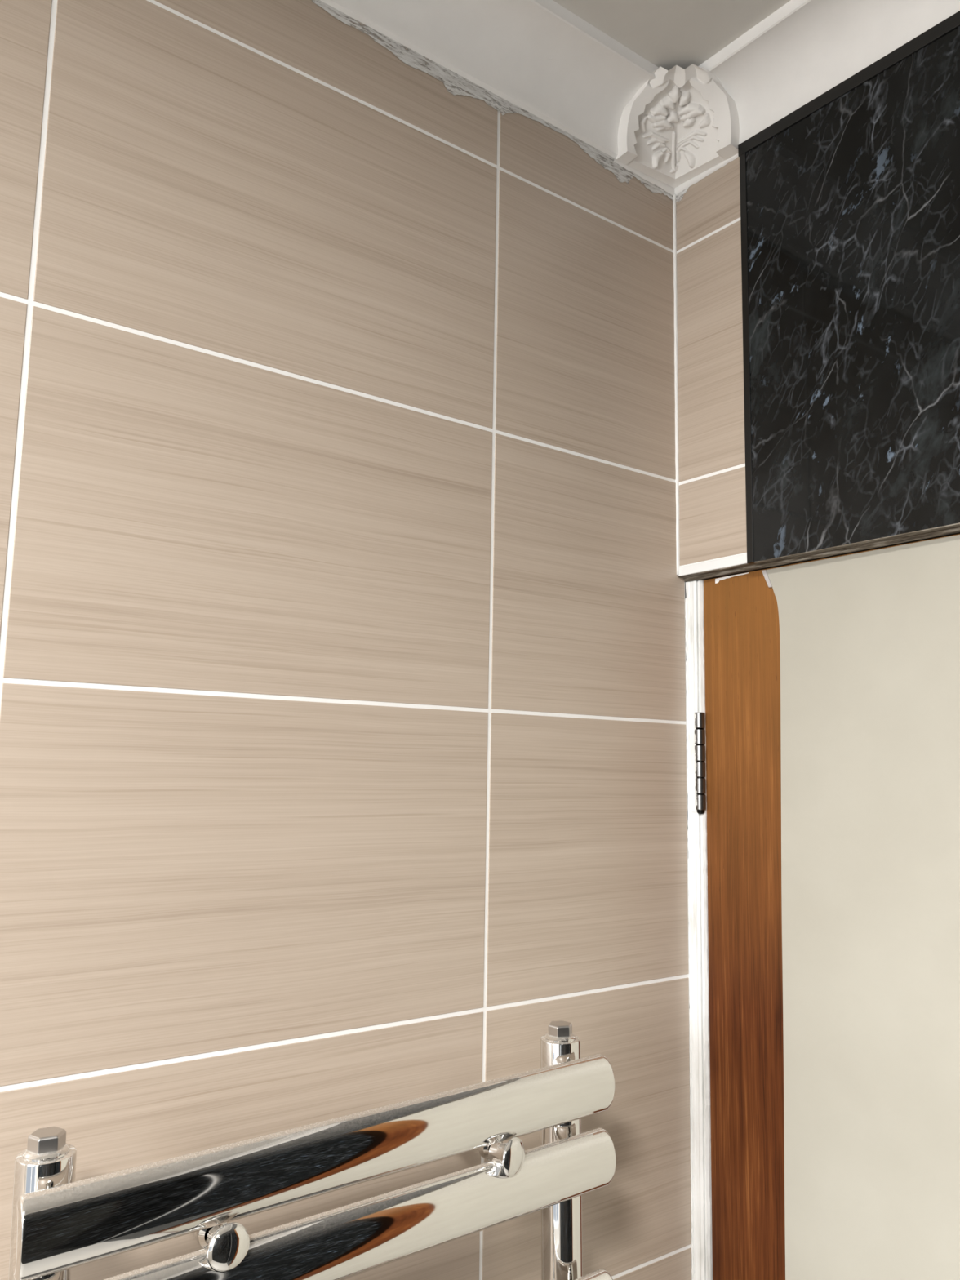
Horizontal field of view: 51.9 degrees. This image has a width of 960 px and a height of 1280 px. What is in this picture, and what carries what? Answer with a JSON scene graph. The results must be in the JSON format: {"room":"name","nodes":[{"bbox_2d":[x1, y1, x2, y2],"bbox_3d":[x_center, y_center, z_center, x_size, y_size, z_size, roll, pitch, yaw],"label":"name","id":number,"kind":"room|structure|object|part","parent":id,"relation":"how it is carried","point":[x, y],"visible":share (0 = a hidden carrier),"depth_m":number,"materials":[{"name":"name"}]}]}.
{"room":"bathroom","nodes":[
{"label":"bathroom","id":0,"kind":"room"},
{"bbox_2d":[0,0,694,1279],"bbox_3d":[-0.497,0.596,0.461,1.850,2.455,0.103,7,-9,-37],"label":"wall","id":1,"kind":"structure","parent":0,"point":[344,744],"depth_m":0.76,"materials":[{"name":"tile"}]},
{"bbox_2d":[8,1020,616,1279],"bbox_3d":[-0.097,0.758,0.612,0.452,0.960,0.113,5,-9,-37],"label":"towel radiator","id":2,"kind":"object","parent":1,"relation":"attached to","point":[60,1224],"visible":1,"depth_m":0.61,"materials":[{"name":"silver metal"}]},
{"bbox_2d":[22,1142,70,1161],"bbox_3d":[-0.241,0.284,0.549,0.024,0.003,0.024,5,-9,-37],"label":"washer","id":3,"kind":"object","parent":2,"relation":"in","point":[34,1152],"depth_m":0.54,"materials":[{"name":"silver metal"}]},
{"bbox_2d":[544,1032,575,1042],"bbox_3d":[0.063,0.312,0.777,0.024,0.003,0.024,5,-9,-37],"label":"washer","id":4,"kind":"object","parent":2,"relation":"in","point":[563,1039],"depth_m":0.77,"materials":[{"name":"silver metal"}]},
{"bbox_2d":[320,0,657,159],"bbox_3d":[-0.502,-0.606,0.498,1.665,0.066,0.062,7,-9,-37],"label":"trim","id":5,"kind":"structure","parent":1,"relation":"attached to","point":[540,57],"depth_m":0.91,"materials":[{"name":"paint"}]},
{"bbox_2d":[613,63,739,195],"bbox_3d":[0.201,-0.521,1.001,0.099,0.066,0.099,7,-9,-37],"label":"ornament","id":6,"kind":"object","parent":1,"relation":"attached to","point":[682,126],"visible":1,"depth_m":1.00,"materials":[{"name":"paint"}]},
{"bbox_2d":[685,580,706,1279],"bbox_3d":[0.230,0.916,0.907,0.079,1.962,0.014,7,-9,-37],"label":"trim","id":7,"kind":"structure","parent":1,"relation":"attached to","point":[691,588],"depth_m":0.96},
{"bbox_2d":[553,0,790,70],"bbox_3d":[-0.059,-0.747,-0.001,1.950,0.100,1.615,7,-9,-37],"label":"ceiling","id":8,"kind":"structure","parent":0,"point":[666,33],"depth_m":0.91,"materials":[{"name":"paint"}]},
{"bbox_2d":[675,156,746,576],"bbox_3d":[0.656,0.605,0.383,0.101,2.455,1.615,7,-9,-37],"label":"wall","id":9,"kind":"structure","parent":0,"point":[713,535],"depth_m":1.00,"materials":[{"name":"tile"}]},
{"bbox_3d":[0.387,-0.098,0.775,0.008,0.010,0.599,7,-9,-37],"label":"tile edge trim","id":10,"kind":"part","parent":9,"relation":"part of","materials":[{"name":"white"}]},
{"bbox_2d":[678,524,959,582],"bbox_3d":[0.492,-0.101,0.705,0.090,0.009,0.839,7,-9,-37],"label":"trim","id":11,"kind":"structure","parent":9,"relation":"attached to","point":[743,568],"depth_m":0.89,"materials":[{"name":"black"}]},
{"bbox_2d":[690,533,959,1279],"bbox_3d":[0.466,0.870,0.568,0.050,1.952,0.834,7,-9,-37],"label":"door","id":12,"kind":"structure","parent":9,"relation":"in","point":[735,753],"depth_m":0.93,"materials":[{"name":"brown wood"}]},
{"bbox_2d":[761,534,959,1279],"bbox_3d":[0.445,0.861,0.572,0.003,1.930,0.637,7,-9,-37],"label":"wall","id":13,"kind":"structure","parent":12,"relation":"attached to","point":[869,641],"depth_m":0.83,"materials":[{"name":"beige paint"}]},
{"bbox_2d":[697,0,959,144],"bbox_3d":[0.638,-0.592,0.457,0.062,0.066,1.330,7,-9,-37],"label":"trim","id":14,"kind":"structure","parent":9,"relation":"attached to","point":[804,49],"depth_m":0.91,"materials":[{"name":"paint"}]},
{"bbox_2d":[737,10,959,564],"bbox_3d":[0.657,-0.347,0.440,0.006,0.429,1.325,7,-9,-37],"label":"marble panel","id":15,"kind":"object","parent":9,"relation":"attached to","point":[850,200],"visible":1,"depth_m":0.87,"materials":[{"name":"black stone"}]},
{"bbox_3d":[0.261,-0.280,0.960,0.006,0.418,0.007,7,-9,-37],"label":"edge trim","id":16,"kind":"part","parent":15,"relation":"part of","materials":[{"name":"black metal"}]},
{"bbox_3d":[0.661,-0.553,0.467,0.006,0.012,1.325,7,-9,-37],"label":"edge trim","id":17,"kind":"part","parent":15,"relation":"part of","materials":[{"name":"black"}]}
]}

